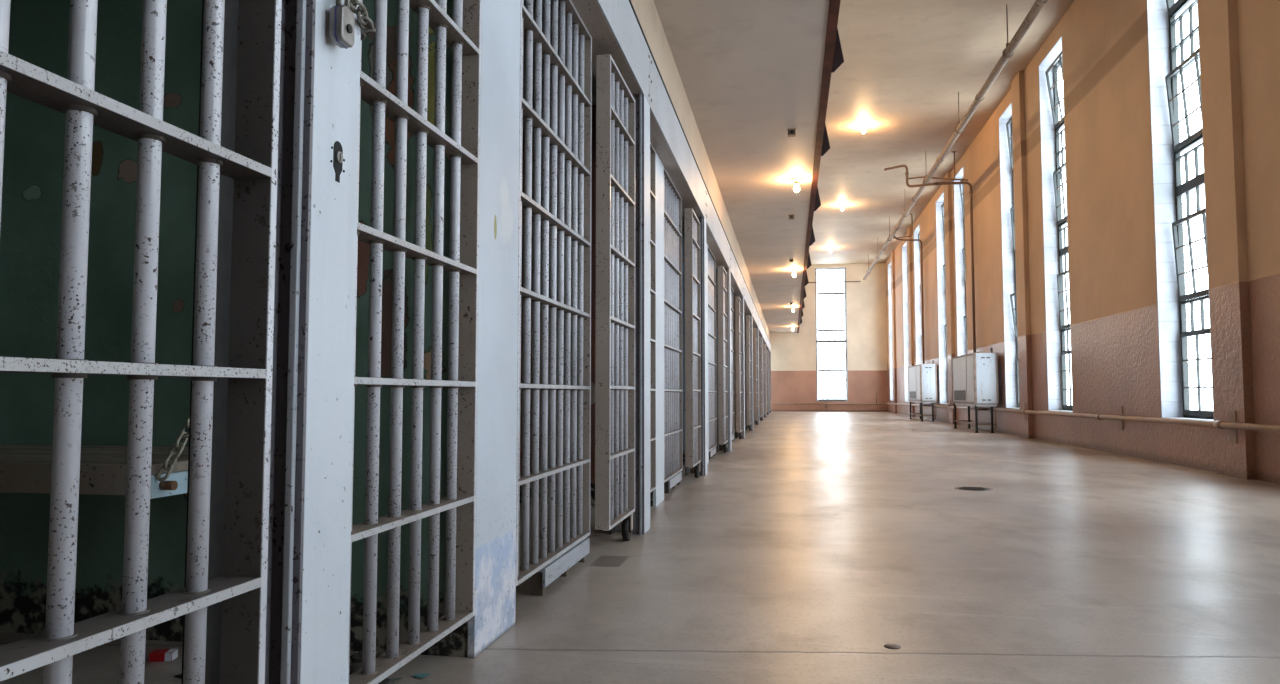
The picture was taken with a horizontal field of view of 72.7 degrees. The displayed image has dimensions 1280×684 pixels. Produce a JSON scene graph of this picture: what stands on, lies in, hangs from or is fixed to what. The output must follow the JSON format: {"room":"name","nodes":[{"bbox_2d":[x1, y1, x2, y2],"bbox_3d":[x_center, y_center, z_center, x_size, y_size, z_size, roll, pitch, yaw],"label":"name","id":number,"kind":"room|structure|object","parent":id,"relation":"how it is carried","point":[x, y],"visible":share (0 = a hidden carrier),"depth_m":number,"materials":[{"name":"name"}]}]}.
{"room":"prison interior","nodes":[
{"label":"prison interior","id":0,"kind":"room"},
{"bbox_2d":[0,0,467,656],"bbox_3d":[-1.585,-0.410,2.687,2.370,2.500,0.325,-1,-3,10],"label":"wall partition","id":1,"kind":"structure","parent":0,"point":[33,164],"depth_m":2.48,"materials":[{"name":"green paint"}]},
{"bbox_2d":[0,444,188,498],"bbox_3d":[-1.716,0.309,2.186,1.628,0.068,0.599,-1,-3,10],"label":"shelf","id":2,"kind":"object","parent":1,"relation":"attached to","point":[23,468],"visible":0.4,"depth_m":1.81,"materials":[{"name":"paint"}]},
{"bbox_2d":[156,415,189,481],"bbox_3d":[-0.951,-0.019,2.084,0.048,0.643,0.602,0,-3,2],"label":"chain","id":3,"kind":"object","parent":1,"relation":"attached to","point":[184,435],"visible":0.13,"depth_m":1.80,"materials":[{"name":"metal"}]},
{"bbox_2d":[523,0,595,107],"bbox_3d":[0.321,-1.022,14.239,2.400,0.100,41.000,-1,-3,10],"label":"ceiling","id":4,"kind":"structure","parent":0,"point":[593,76],"depth_m":4.98,"materials":[{"name":"paint"}]},
{"bbox_2d":[520,105,652,505],"bbox_3d":[-1.060,-0.230,5.707,2.370,2.500,0.325,-1,-3,10],"label":"wall partition","id":5,"kind":"structure","parent":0,"point":[593,190],"depth_m":5.44,"materials":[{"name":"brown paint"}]},
{"bbox_2d":[550,0,650,104],"bbox_3d":[-0.300,-1.469,3.059,0.196,0.298,3.062,-1,-3,10],"label":"header beam","id":6,"kind":"structure","parent":0,"point":[614,27],"depth_m":3.85,"materials":[{"name":"metal"}]},
{"bbox_2d":[516,0,591,585],"bbox_3d":[-0.315,-0.274,3.127,0.060,2.086,0.972,-1,-3,10],"label":"grate","id":7,"kind":"object","parent":6,"relation":"attached to","point":[570,66],"visible":0.92,"depth_m":3.15,"materials":[{"name":"metal"}]},
{"bbox_2d":[0,411,1279,683],"bbox_3d":[2.731,1.607,13.816,7.240,0.200,41.300,-1,-3,10],"label":"floor","id":8,"kind":"structure","parent":0,"point":[811,546],"depth_m":3.19,"materials":[{"name":"concrete"}]},
{"bbox_2d":[0,0,281,683],"bbox_3d":[-0.605,-0.315,0.983,0.060,2.104,0.581,-1,-3,10],"label":"door","id":9,"kind":"structure","parent":8,"relation":"on","point":[241,589],"depth_m":1.06,"materials":[{"name":"paint"}]},
{"bbox_2d":[149,649,177,661],"bbox_3d":[-1.220,0.802,2.228,0.056,0.022,0.036,0,-3,-5],"label":"packet","id":10,"kind":"object","parent":8,"relation":"on","point":[158,655],"visible":1,"depth_m":2.21,"materials":[{"name":"red cardboard"}]},
{"bbox_2d":[181,0,360,683],"bbox_3d":[-0.566,-0.328,1.385,0.170,2.180,0.180,-1,-3,10],"label":"post","id":11,"kind":"object","parent":8,"relation":"on","point":[310,492],"visible":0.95,"depth_m":1.32,"materials":[{"name":"metal"}]},
{"bbox_2d":[330,0,354,48],"bbox_3d":[-0.467,-0.514,1.370,0.026,0.095,0.043,-1,-3,10],"label":"padlock","id":12,"kind":"object","parent":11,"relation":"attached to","point":[342,20],"visible":1,"depth_m":1.35,"materials":[{"name":"metal"}]},
{"bbox_2d":[350,0,375,40],"bbox_3d":[-0.473,-0.583,1.417,0.055,0.120,0.184,0,-3,-4],"label":"chain","id":13,"kind":"object","parent":11,"relation":"hanging from","point":[361,9],"visible":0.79,"depth_m":1.45,"materials":[{"name":"metal"}]},
{"bbox_2d":[349,662,361,674],"bbox_3d":[-0.677,0.791,2.104,0.062,0.031,0.060,-1,-3,10],"label":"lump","id":14,"kind":"object","parent":8,"relation":"on","point":[356,666],"visible":0.24,"depth_m":2.09,"materials":[{"name":"black stone"}]},
{"bbox_2d":[350,651,362,663],"bbox_3d":[-0.708,0.798,2.207,0.048,0.031,0.051,-1,-3,10],"label":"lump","id":15,"kind":"object","parent":8,"relation":"on","point":[357,657],"visible":0.45,"depth_m":2.19,"materials":[{"name":"black stone"}]},
{"bbox_2d":[376,651,383,657],"bbox_3d":[-0.654,0.797,2.199,0.052,0.030,0.058,-2,-4,32],"label":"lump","id":16,"kind":"object","parent":8,"relation":"on","point":[380,653],"visible":0.14,"depth_m":2.19,"materials":[{"name":"black stone"}]},
{"bbox_2d":[378,678,393,683],"bbox_3d":[-0.592,0.792,2.023,0.037,0.020,0.041,-1,-3,10],"label":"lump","id":17,"kind":"object","parent":8,"relation":"on","point":[386,680],"visible":0.83,"depth_m":2.02,"materials":[{"name":"black stone"}]},
{"bbox_2d":[348,0,481,683],"bbox_3d":[-0.527,-0.299,1.898,0.060,2.183,0.838,-1,-3,10],"label":"grate","id":18,"kind":"object","parent":8,"relation":"on","point":[462,34],"visible":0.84,"depth_m":2.01,"materials":[{"name":"metal"}]},
{"bbox_2d":[413,673,429,677],"bbox_3d":[-0.527,0.801,2.096,0.035,0.007,0.034,2,-4,-32],"label":"flake","id":19,"kind":"object","parent":8,"relation":"on","point":[422,675],"visible":1,"depth_m":2.09,"materials":[{"name":"teal paint"}]},
{"bbox_2d":[467,0,520,657],"bbox_3d":[-0.407,-0.263,2.474,0.020,2.180,0.339,-1,-3,10],"label":"pier","id":20,"kind":"object","parent":8,"relation":"on","point":[496,472],"visible":1,"depth_m":2.44,"materials":[{"name":"paint"}]},
{"bbox_2d":[532,538,588,595],"bbox_3d":[-0.292,0.830,3.252,0.060,0.092,0.650,-1,-3,10],"label":"guide","id":21,"kind":"object","parent":8,"relation":"on","point":[559,567],"visible":0.8,"depth_m":3.10,"materials":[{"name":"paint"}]},
{"bbox_2d":[595,54,634,540],"bbox_3d":[-0.103,-0.142,3.875,0.060,2.104,0.591,-1,-3,10],"label":"door","id":22,"kind":"structure","parent":8,"relation":"on","point":[615,103],"depth_m":3.80,"materials":[{"name":"paint"}]},
{"bbox_2d":[610,94,649,533],"bbox_3d":[-0.048,-0.149,4.385,0.165,2.180,0.220,-1,-3,10],"label":"post","id":23,"kind":"object","parent":8,"relation":"on","point":[641,516],"visible":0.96,"depth_m":4.32,"materials":[{"name":"paint"}]},
{"bbox_2d":[625,142,655,518],"bbox_3d":[-0.003,-0.118,4.917,0.060,2.183,0.838,-1,-3,10],"label":"grate","id":24,"kind":"object","parent":8,"relation":"on","point":[652,150],"visible":0.06,"depth_m":5.30,"materials":[{"name":"metal"}]},
{"bbox_2d":[653,153,663,506],"bbox_3d":[0.117,-0.082,5.494,0.020,2.180,0.339,-1,-3,10],"label":"pier","id":25,"kind":"object","parent":8,"relation":"on","point":[658,493],"visible":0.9,"depth_m":5.48,"materials":[{"name":"paint"}]},
{"bbox_2d":[664,472,681,493],"bbox_3d":[0.232,1.010,6.271,0.060,0.092,0.650,-1,-3,10],"label":"guide","id":26,"kind":"object","parent":8,"relation":"on","point":[675,480],"visible":0.72,"depth_m":6.11,"materials":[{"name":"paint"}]},
{"bbox_2d":[685,208,700,477],"bbox_3d":[0.421,0.039,6.895,0.060,2.104,0.591,-1,-3,10],"label":"door","id":27,"kind":"structure","parent":8,"relation":"on","point":[692,224],"depth_m":6.67,"materials":[{"name":"paint"}]},
{"bbox_2d":[684,217,706,475],"bbox_3d":[0.477,0.032,7.404,0.165,2.180,0.220,-1,-3,10],"label":"post","id":28,"kind":"object","parent":8,"relation":"on","point":[703,264],"visible":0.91,"depth_m":7.33,"materials":[{"name":"metal"}]},
{"bbox_2d":[706,243,708,463],"bbox_3d":[0.641,0.098,8.513,0.020,2.180,0.339,-1,-3,10],"label":"pier","id":29,"kind":"object","parent":8,"relation":"on","point":[706,243],"visible":0.26,"depth_m":8.61,"materials":[{"name":"paint"}]},
{"bbox_2d":[709,447,715,459],"bbox_3d":[0.756,1.190,9.291,0.060,0.092,0.650,-1,-3,10],"label":"guide","id":30,"kind":"object","parent":8,"relation":"on","point":[712,452],"visible":0.68,"depth_m":9.15,"materials":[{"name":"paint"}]},
{"bbox_2d":[718,415,722,450],"bbox_3d":[1.045,0.243,10.956,0.060,2.183,0.838,-1,-3,10],"label":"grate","id":31,"kind":"object","parent":8,"relation":"on","point":[720,445],"visible":0.02,"depth_m":10.49,"materials":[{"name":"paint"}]},
{"bbox_2d":[718,266,727,452],"bbox_3d":[0.946,0.219,9.914,0.060,2.104,0.591,-1,-3,10],"label":"door","id":32,"kind":"structure","parent":8,"relation":"on","point":[722,275],"depth_m":9.66,"materials":[{"name":"paint"}]},
{"bbox_2d":[716,268,731,451],"bbox_3d":[1.001,0.212,10.424,0.165,2.180,0.220,-1,-3,10],"label":"post","id":33,"kind":"object","parent":8,"relation":"on","point":[729,443],"visible":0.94,"depth_m":10.36,"materials":[{"name":"metal"}]},
{"bbox_2d":[734,298,737,437],"bbox_3d":[1.569,0.423,13.976,0.060,2.183,0.838,-1,-3,10],"label":"grate","id":34,"kind":"object","parent":8,"relation":"on","point":[736,433],"visible":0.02,"depth_m":13.56,"materials":[{"name":"metal"}]},
{"bbox_2d":[735,297,741,438],"bbox_3d":[1.470,0.400,12.934,0.060,2.104,0.591,-1,-3,10],"label":"door","id":35,"kind":"structure","parent":8,"relation":"on","point":[738,303],"depth_m":12.68,"materials":[{"name":"paint"}]},
{"bbox_2d":[733,297,744,438],"bbox_3d":[1.525,0.393,13.444,0.165,2.180,0.220,-1,-3,10],"label":"post","id":36,"kind":"object","parent":8,"relation":"on","point":[741,298],"visible":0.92,"depth_m":13.36,"materials":[{"name":"metal"}]},
{"bbox_2d":[745,316,747,429],"bbox_3d":[2.093,0.604,16.995,0.060,2.183,0.838,-1,-3,10],"label":"grate","id":37,"kind":"object","parent":8,"relation":"on","point":[746,426],"visible":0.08,"depth_m":16.57,"materials":[{"name":"metal"}]},
{"bbox_2d":[746,315,750,430],"bbox_3d":[1.994,0.580,15.953,0.060,2.104,0.591,-1,-3,10],"label":"door","id":38,"kind":"structure","parent":8,"relation":"on","point":[748,319],"depth_m":15.69,"materials":[{"name":"paint"}]},
{"bbox_2d":[749,314,752,429],"bbox_3d":[2.049,0.573,16.463,0.165,2.180,0.220,-1,-3,10],"label":"post","id":39,"kind":"object","parent":8,"relation":"on","point":[750,315],"visible":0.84,"depth_m":16.37,"materials":[{"name":"metal"}]},
{"bbox_2d":[753,378,754,423],"bbox_3d":[2.617,0.784,20.015,0.060,2.183,0.838,-1,-3,10],"label":"grate","id":40,"kind":"object","parent":8,"relation":"on","point":[753,378],"visible":0.25,"depth_m":19.57,"materials":[{"name":"metal"}]},
{"bbox_2d":[753,328,757,424],"bbox_3d":[2.518,0.761,18.973,0.060,2.104,0.591,-1,-3,10],"label":"door","id":41,"kind":"structure","parent":8,"relation":"on","point":[754,329],"depth_m":18.71,"materials":[{"name":"paint"}]},
{"bbox_2d":[756,327,758,424],"bbox_3d":[2.573,0.754,19.483,0.165,2.180,0.220,-1,-3,10],"label":"post","id":42,"kind":"object","parent":8,"relation":"on","point":[756,327],"visible":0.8,"depth_m":19.39,"materials":[{"name":"metal"}]},
{"bbox_2d":[758,337,761,420],"bbox_3d":[3.042,0.941,21.992,0.060,2.104,0.591,-1,-3,10],"label":"door","id":43,"kind":"structure","parent":8,"relation":"on","point":[759,338],"depth_m":21.74,"materials":[{"name":"paint"}]},
{"bbox_2d":[760,336,762,420],"bbox_3d":[3.097,0.934,22.502,0.165,2.180,0.220,-1,-3,10],"label":"post","id":44,"kind":"object","parent":8,"relation":"on","point":[760,336],"visible":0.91,"depth_m":22.41,"materials":[{"name":"metal"}]},
{"bbox_2d":[763,344,765,417],"bbox_3d":[3.566,1.122,25.012,0.060,2.104,0.591,-1,-3,10],"label":"door","id":45,"kind":"structure","parent":8,"relation":"on","point":[764,395],"depth_m":24.73,"materials":[{"name":"paint"}]},
{"bbox_2d":[764,343,766,416],"bbox_3d":[3.621,1.115,25.522,0.165,2.180,0.220,-1,-3,10],"label":"post","id":46,"kind":"object","parent":8,"relation":"on","point":[764,343],"visible":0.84,"depth_m":25.45,"materials":[{"name":"metal"}]},
{"bbox_2d":[766,349,767,414],"bbox_3d":[4.090,1.302,28.031,0.060,2.104,0.591,-1,-3,10],"label":"door","id":47,"kind":"structure","parent":8,"relation":"on","point":[766,349],"depth_m":27.76,"materials":[{"name":"paint"}]},
{"bbox_2d":[767,348,768,414],"bbox_3d":[4.145,1.295,28.541,0.165,2.180,0.220,-1,-3,10],"label":"post","id":48,"kind":"object","parent":8,"relation":"on","point":[767,348],"visible":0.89,"depth_m":28.44,"materials":[{"name":"metal"}]},
{"bbox_2d":[769,354,770,412],"bbox_3d":[4.614,1.483,31.051,0.060,2.104,0.591,-1,-3,10],"label":"door","id":49,"kind":"structure","parent":8,"relation":"on","point":[769,354],"depth_m":30.77,"materials":[{"name":"paint"}]},
{"bbox_2d":[769,353,770,412],"bbox_3d":[4.669,1.476,31.561,0.165,2.180,0.220,-1,-3,10],"label":"post","id":50,"kind":"object","parent":8,"relation":"on","point":[769,353],"visible":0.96,"depth_m":31.47,"materials":[{"name":"metal"}]},
{"bbox_2d":[884,643,900,648],"bbox_3d":[0.680,0.820,2.344,0.044,0.004,0.044,-1,-3,10],"label":"drain","id":51,"kind":"object","parent":8,"relation":"on","point":[889,646],"visible":1,"depth_m":2.34,"materials":[{"name":"metal"}]},
{"bbox_2d":[908,360,936,421],"bbox_3d":[7.346,1.272,22.622,0.420,1.520,2.250,-1,-3,10],"label":"heater","id":52,"kind":"object","parent":8,"relation":"on","point":[922,378],"visible":0.98,"depth_m":21.59,"materials":[{"name":"metal"}]},
{"bbox_2d":[909,391,915,398],"bbox_3d":[7.206,1.400,22.996,0.014,0.190,1.144,-1,-3,10],"label":"grille","id":53,"kind":"object","parent":52,"relation":"attached to","point":[912,394],"depth_m":22.99,"materials":[{"name":"grey metal"}]},
{"bbox_2d":[955,487,992,490],"bbox_3d":[2.394,1.051,6.242,0.260,0.006,0.260,-1,-3,10],"label":"floor drain","id":54,"kind":"object","parent":8,"relation":"on","point":[958,488],"visible":1,"depth_m":6.21,"materials":[{"name":"metal"}]},
{"bbox_2d":[952,348,998,432],"bbox_3d":[6.235,0.900,16.223,0.420,1.500,2.160,-1,-3,10],"label":"heater","id":55,"kind":"object","parent":8,"relation":"on","point":[974,375],"visible":0.98,"depth_m":15.26,"materials":[{"name":"metal"}]},
{"bbox_2d":[954,390,965,400],"bbox_3d":[6.093,1.016,16.584,0.014,0.190,1.097,-1,-3,10],"label":"grille","id":56,"kind":"object","parent":55,"relation":"attached to","point":[959,395],"depth_m":16.54,"materials":[{"name":"grey metal"}]},
{"bbox_2d":[650,51,706,219],"bbox_3d":[0.224,-1.289,6.078,0.196,0.298,3.062,-1,-3,10],"label":"header beam","id":57,"kind":"structure","parent":0,"point":[668,138],"depth_m":5.60,"materials":[{"name":"metal"}]},
{"bbox_2d":[664,167,682,482],"bbox_3d":[0.210,-0.093,6.147,0.060,2.086,0.972,-1,-3,10],"label":"grate","id":58,"kind":"object","parent":57,"relation":"attached to","point":[673,394],"visible":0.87,"depth_m":6.22,"materials":[{"name":"metal"}]},
{"bbox_2d":[682,219,698,464],"bbox_3d":[-0.536,-0.049,8.726,2.370,2.500,0.325,-1,-3,10],"label":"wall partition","id":59,"kind":"structure","parent":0,"point":[683,245],"depth_m":8.40,"materials":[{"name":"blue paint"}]},
{"bbox_2d":[631,0,769,340],"bbox_3d":[1.552,-2.588,14.119,0.100,3.248,41.000,-1,-3,10],"label":"wall","id":60,"kind":"structure","parent":0,"point":[646,11],"depth_m":6.87,"materials":[{"name":"paint"}]},
{"bbox_2d":[706,188,730,269],"bbox_3d":[0.748,-1.108,9.098,0.196,0.298,3.062,-1,-3,10],"label":"header beam","id":61,"kind":"structure","parent":0,"point":[717,240],"depth_m":8.84,"materials":[{"name":"paint"}]},
{"bbox_2d":[708,246,716,450],"bbox_3d":[0.734,0.087,9.166,0.060,2.086,0.972,-1,-3,10],"label":"grate","id":62,"kind":"object","parent":61,"relation":"attached to","point":[712,379],"visible":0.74,"depth_m":9.33,"materials":[{"name":"metal"}]},
{"bbox_2d":[730,247,743,297],"bbox_3d":[1.272,-0.928,12.117,0.196,0.298,3.062,-1,-3,10],"label":"header beam","id":63,"kind":"structure","parent":0,"point":[737,279],"depth_m":12.00,"materials":[{"name":"paint"}]},
{"bbox_2d":[731,287,734,434],"bbox_3d":[1.258,0.268,12.186,0.060,2.086,0.972,-1,-3,10],"label":"grate","id":64,"kind":"object","parent":63,"relation":"attached to","point":[732,291],"visible":0.23,"depth_m":12.58,"materials":[{"name":"metal"}]},
{"bbox_2d":[653,0,828,332],"bbox_3d":[2.072,-1.629,13.972,1.155,0.140,41.000,-1,-3,10],"label":"ceiling","id":65,"kind":"structure","parent":0,"point":[750,71],"depth_m":7.37,"materials":[{"name":"paint"}]},
{"bbox_2d":[788,214,794,219],"bbox_3d":[2.025,-1.671,11.634,0.090,0.055,0.090,-1,-3,10],"label":"junction box","id":66,"kind":"object","parent":65,"relation":"attached to","point":[791,216],"visible":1,"depth_m":11.60,"materials":[{"name":"metal"}]},
{"bbox_2d":[787,128,796,136],"bbox_3d":[1.375,-1.895,7.886,0.090,0.055,0.090,-1,-3,10],"label":"junction box","id":67,"kind":"object","parent":65,"relation":"attached to","point":[791,132],"visible":1,"depth_m":7.85,"materials":[{"name":"metal"}]},
{"bbox_2d":[790,177,802,191],"bbox_3d":[1.741,-1.742,9.674,0.150,0.147,0.150,-1,-3,10],"label":"ceiling lamp","id":68,"kind":"object","parent":65,"relation":"attached to","point":[796,180],"visible":1,"depth_m":9.65,"materials":[{"name":"glass"}]},
{"bbox_2d":[744,280,752,314],"bbox_3d":[1.796,-0.747,15.137,0.196,0.298,3.062,-1,-3,10],"label":"header beam","id":69,"kind":"structure","parent":0,"point":[748,299],"depth_m":15.10,"materials":[{"name":"paint"}]},
{"bbox_2d":[744,311,745,425],"bbox_3d":[1.782,0.448,15.205,0.060,2.086,0.972,-1,-3,10],"label":"grate","id":70,"kind":"object","parent":69,"relation":"attached to","point":[744,311],"visible":0.02,"depth_m":15.69,"materials":[{"name":"metal"}]},
{"bbox_2d":[745,300,758,326],"bbox_3d":[2.320,-0.567,18.157,0.196,0.298,3.062,-1,-3,10],"label":"header beam","id":71,"kind":"structure","parent":0,"point":[755,314],"depth_m":18.06,"materials":[{"name":"paint"}]},
{"bbox_2d":[753,315,762,335],"bbox_3d":[2.844,-0.386,21.176,0.196,0.298,3.062,-1,-3,10],"label":"header beam","id":72,"kind":"structure","parent":0,"point":[760,327],"depth_m":21.06,"materials":[{"name":"paint"}]},
{"bbox_2d":[759,326,765,342],"bbox_3d":[3.368,-0.206,24.196,0.196,0.298,3.062,-1,-3,10],"label":"header beam","id":73,"kind":"structure","parent":0,"point":[764,331],"depth_m":24.23,"materials":[{"name":"paint"}]},
{"bbox_2d":[763,334,768,347],"bbox_3d":[3.893,-0.025,27.215,0.196,0.298,3.062,-1,-3,10],"label":"header beam","id":74,"kind":"structure","parent":0,"point":[767,339],"depth_m":27.31,"materials":[{"name":"paint"}]},
{"bbox_2d":[770,263,887,411],"bbox_3d":[7.384,-0.161,33.932,4.790,5.730,0.250,-1,-3,10],"label":"wall","id":75,"kind":"structure","parent":0,"point":[793,355],"depth_m":33.70,"materials":[{"name":"paint"}]},
{"bbox_2d":[805,271,808,285],"bbox_3d":[3.690,-1.506,19.284,0.095,0.540,0.016,-1,-3,10],"label":"bracket","id":76,"kind":"object","parent":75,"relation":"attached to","point":[806,279],"visible":0.53,"depth_m":19.27,"materials":[{"name":"metal"}]},
{"bbox_2d":[807,254,811,268],"bbox_3d":[3.229,-1.665,16.628,0.095,0.540,0.016,-1,-3,10],"label":"bracket","id":77,"kind":"object","parent":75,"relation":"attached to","point":[809,264],"visible":0.53,"depth_m":16.61,"materials":[{"name":"metal"}]},
{"bbox_2d":[810,226,814,245],"bbox_3d":[2.777,-1.821,14.021,0.095,0.540,0.016,-1,-3,10],"label":"bracket","id":78,"kind":"object","parent":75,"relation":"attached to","point":[812,240],"visible":0.53,"depth_m":14.00,"materials":[{"name":"metal"}]},
{"bbox_2d":[814,187,820,210],"bbox_3d":[2.318,-1.979,11.376,0.095,0.540,0.016,-1,-3,10],"label":"bracket","id":79,"kind":"object","parent":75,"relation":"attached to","point":[817,201],"visible":0.53,"depth_m":11.36,"materials":[{"name":"metal"}]},
{"bbox_2d":[797,0,840,332],"bbox_3d":[2.673,-1.839,13.880,0.065,0.572,41.000,-1,-3,10],"label":"trim","id":80,"kind":"structure","parent":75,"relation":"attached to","point":[834,5],"depth_m":7.36,"materials":[{"name":"paint"}]},
{"bbox_2d":[821,124,829,155],"bbox_3d":[1.860,-2.136,8.740,0.095,0.540,0.016,-1,-3,10],"label":"bracket","id":81,"kind":"object","parent":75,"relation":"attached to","point":[825,146],"visible":0.53,"depth_m":8.72,"materials":[{"name":"metal"}]},
{"bbox_2d":[773,392,884,410],"bbox_3d":[7.240,2.288,33.334,4.220,0.730,0.485,-1,-3,10],"label":"pipe","id":82,"kind":"object","parent":75,"relation":"attached to","point":[876,403],"visible":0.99,"depth_m":33.46,"materials":[{"name":"metal"}]},
{"bbox_2d":[815,267,847,400],"bbox_3d":[7.454,-0.297,33.905,1.190,5.200,0.235,-1,-3,10],"label":"window","id":83,"kind":"structure","parent":75,"relation":"in","point":[834,341],"depth_m":33.96,"materials":[{"name":"glass"}]},
{"bbox_2d":[809,281,860,282],"bbox_3d":[7.158,-2.321,33.901,2.800,0.060,0.142,-1,-3,10],"label":"pipe","id":84,"kind":"object","parent":75,"relation":"attached to","point":[834,281],"visible":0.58,"depth_m":33.77,"materials":[{"name":"metal"}]},
{"bbox_2d":[832,28,843,72],"bbox_3d":[1.466,-2.272,6.468,0.095,0.540,0.016,-1,-3,10],"label":"bracket","id":85,"kind":"object","parent":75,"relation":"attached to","point":[838,60],"visible":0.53,"depth_m":6.45,"materials":[{"name":"metal"}]},
{"bbox_2d":[809,0,1073,264],"bbox_3d":[3.913,-4.299,13.964,4.840,0.150,41.300,-1,-3,10],"label":"ceiling","id":86,"kind":"structure","parent":0,"point":[904,69],"depth_m":14.79,"materials":[{"name":"paint"}]},
{"bbox_2d":[860,124,867,132],"bbox_3d":[4.213,-4.006,16.386,0.150,0.147,0.150,-1,-3,10],"label":"ceiling lamp","id":87,"kind":"object","parent":86,"relation":"attached to","point":[863,126],"visible":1,"depth_m":16.36,"materials":[{"name":"glass"}]},
{"bbox_2d":[893,214,913,238],"bbox_3d":[7.425,-3.256,24.527,0.581,0.674,0.099,-1,-3,10],"label":"hook","id":88,"kind":"object","parent":86,"relation":"attached to","point":[910,214],"visible":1,"depth_m":24.48,"materials":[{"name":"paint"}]},
{"bbox_2d":[939,151,956,182],"bbox_3d":[6.324,-3.635,18.183,0.581,0.674,0.099,-1,-3,10],"label":"hook","id":89,"kind":"object","parent":86,"relation":"attached to","point":[954,152],"visible":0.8,"depth_m":18.13,"materials":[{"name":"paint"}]},
{"bbox_2d":[863,0,1047,279],"bbox_3d":[5.136,-3.901,13.408,0.141,0.711,40.630,-1,-3,10],"label":"pipe","id":90,"kind":"object","parent":86,"relation":"hanging from","point":[1007,53],"visible":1,"depth_m":13.21,"materials":[{"name":"metal"}]},
{"bbox_2d":[893,235,924,362],"bbox_3d":[7.406,-1.180,23.970,0.816,3.637,0.071,-2,-4,34],"label":"pipe","id":91,"kind":"object","parent":90,"relation":"attached to","point":[894,236],"visible":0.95,"depth_m":23.77,"materials":[{"name":"metal"}]},
{"bbox_2d":[884,165,975,352],"bbox_3d":[6.025,-1.743,17.956,1.890,4.082,0.404,-3,-5,43],"label":"pipe","id":92,"kind":"object","parent":90,"relation":"attached to","point":[898,166],"visible":0.98,"depth_m":17.25,"materials":[{"name":"metal"}]},
{"bbox_2d":[885,0,1279,483],"bbox_3d":[6.100,-1.396,13.259,0.250,5.730,41.000,-1,-3,10],"label":"wall","id":93,"kind":"structure","parent":0,"point":[1111,223],"depth_m":10.12,"materials":[{"name":"paint"}]},
{"bbox_2d":[888,262,892,400],"bbox_3d":[9.344,-0.377,32.029,0.255,5.065,1.050,-1,-3,10],"label":"window","id":94,"kind":"structure","parent":93,"relation":"in","point":[889,265],"depth_m":32.55,"materials":[{"name":"glass"}]},
{"bbox_2d":[891,250,896,413],"bbox_3d":[8.972,-0.351,30.744,0.070,5.730,0.500,-1,-3,10],"label":"trim","id":95,"kind":"structure","parent":93,"relation":"attached to","point":[892,252],"depth_m":30.58,"materials":[{"name":"paint"}]},
{"bbox_2d":[902,241,909,401],"bbox_3d":[8.610,-0.630,27.799,0.255,5.065,1.150,-1,-3,10],"label":"window","id":96,"kind":"structure","parent":93,"relation":"in","point":[904,247],"depth_m":28.37,"materials":[{"name":"glass"}]},
{"bbox_2d":[907,227,914,416],"bbox_3d":[8.221,-0.610,26.417,0.070,5.730,0.500,-1,-3,10],"label":"trim","id":97,"kind":"structure","parent":93,"relation":"attached to","point":[909,243],"depth_m":26.28,"materials":[{"name":"paint"}]},
{"bbox_2d":[914,225,921,364],"bbox_3d":[8.140,-0.791,25.094,0.255,5.065,1.150,-1,-3,10],"label":"window","id":98,"kind":"structure","parent":93,"relation":"in","point":[916,231],"depth_m":25.68,"materials":[{"name":"glass"}]},
{"bbox_2d":[936,192,947,403],"bbox_3d":[7.457,-1.027,21.160,0.255,5.065,1.150,-1,-3,10],"label":"window","id":99,"kind":"structure","parent":93,"relation":"in","point":[940,232],"depth_m":21.70,"materials":[{"name":"glass"}]},
{"bbox_2d":[944,172,954,423],"bbox_3d":[7.094,-0.998,19.925,0.070,5.730,0.500,-1,-3,10],"label":"trim","id":100,"kind":"structure","parent":93,"relation":"attached to","point":[947,188],"depth_m":19.81,"materials":[{"name":"paint"}]},
{"bbox_2d":[954,167,966,355],"bbox_3d":[7.043,-1.169,18.775,0.255,5.065,1.100,-1,-3,10],"label":"window","id":101,"kind":"structure","parent":93,"relation":"in","point":[958,188],"depth_m":19.32,"materials":[{"name":"glass"}]},
{"bbox_2d":[999,102,1018,408],"bbox_3d":[6.309,-1.422,14.546,0.255,5.065,1.100,-1,-3,10],"label":"window","id":102,"kind":"structure","parent":93,"relation":"in","point":[1005,120],"depth_m":15.06,"materials":[{"name":"glass"}]},
{"bbox_2d":[1011,71,1033,438],"bbox_3d":[6.014,-1.370,13.699,0.070,5.730,0.500,-1,-3,10],"label":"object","id":103,"kind":"structure","parent":93,"relation":"attached to","point":[1017,84],"depth_m":13.58,"materials":[{"name":"paint"}]},
{"bbox_2d":[1039,36,1072,412],"bbox_3d":[5.882,-1.569,12.082,0.255,5.065,1.110,-1,-3,10],"label":"window","id":104,"kind":"structure","parent":93,"relation":"in","point":[1050,106],"depth_m":12.56,"materials":[{"name":"glass"}]},
{"bbox_2d":[885,400,1279,443],"bbox_3d":[5.853,1.040,12.876,0.162,0.270,40.350,-1,-3,10],"label":"pipe","id":105,"kind":"object","parent":93,"relation":"attached to","point":[1232,425],"visible":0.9,"depth_m":8.46,"materials":[{"name":"metal"}]},
{"bbox_2d":[1147,0,1213,420],"bbox_3d":[5.220,-1.797,8.271,0.255,5.065,1.100,-1,-3,10],"label":"window","id":106,"kind":"structure","parent":93,"relation":"in","point":[1168,188],"depth_m":8.71,"materials":[{"name":"glass"}]},
{"bbox_2d":[1198,0,1256,479],"bbox_3d":[4.909,-1.750,7.335,0.070,5.730,0.500,-1,-3,10],"label":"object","id":107,"kind":"structure","parent":93,"relation":"attached to","point":[1218,21],"depth_m":7.20,"materials":[{"name":"paint"}]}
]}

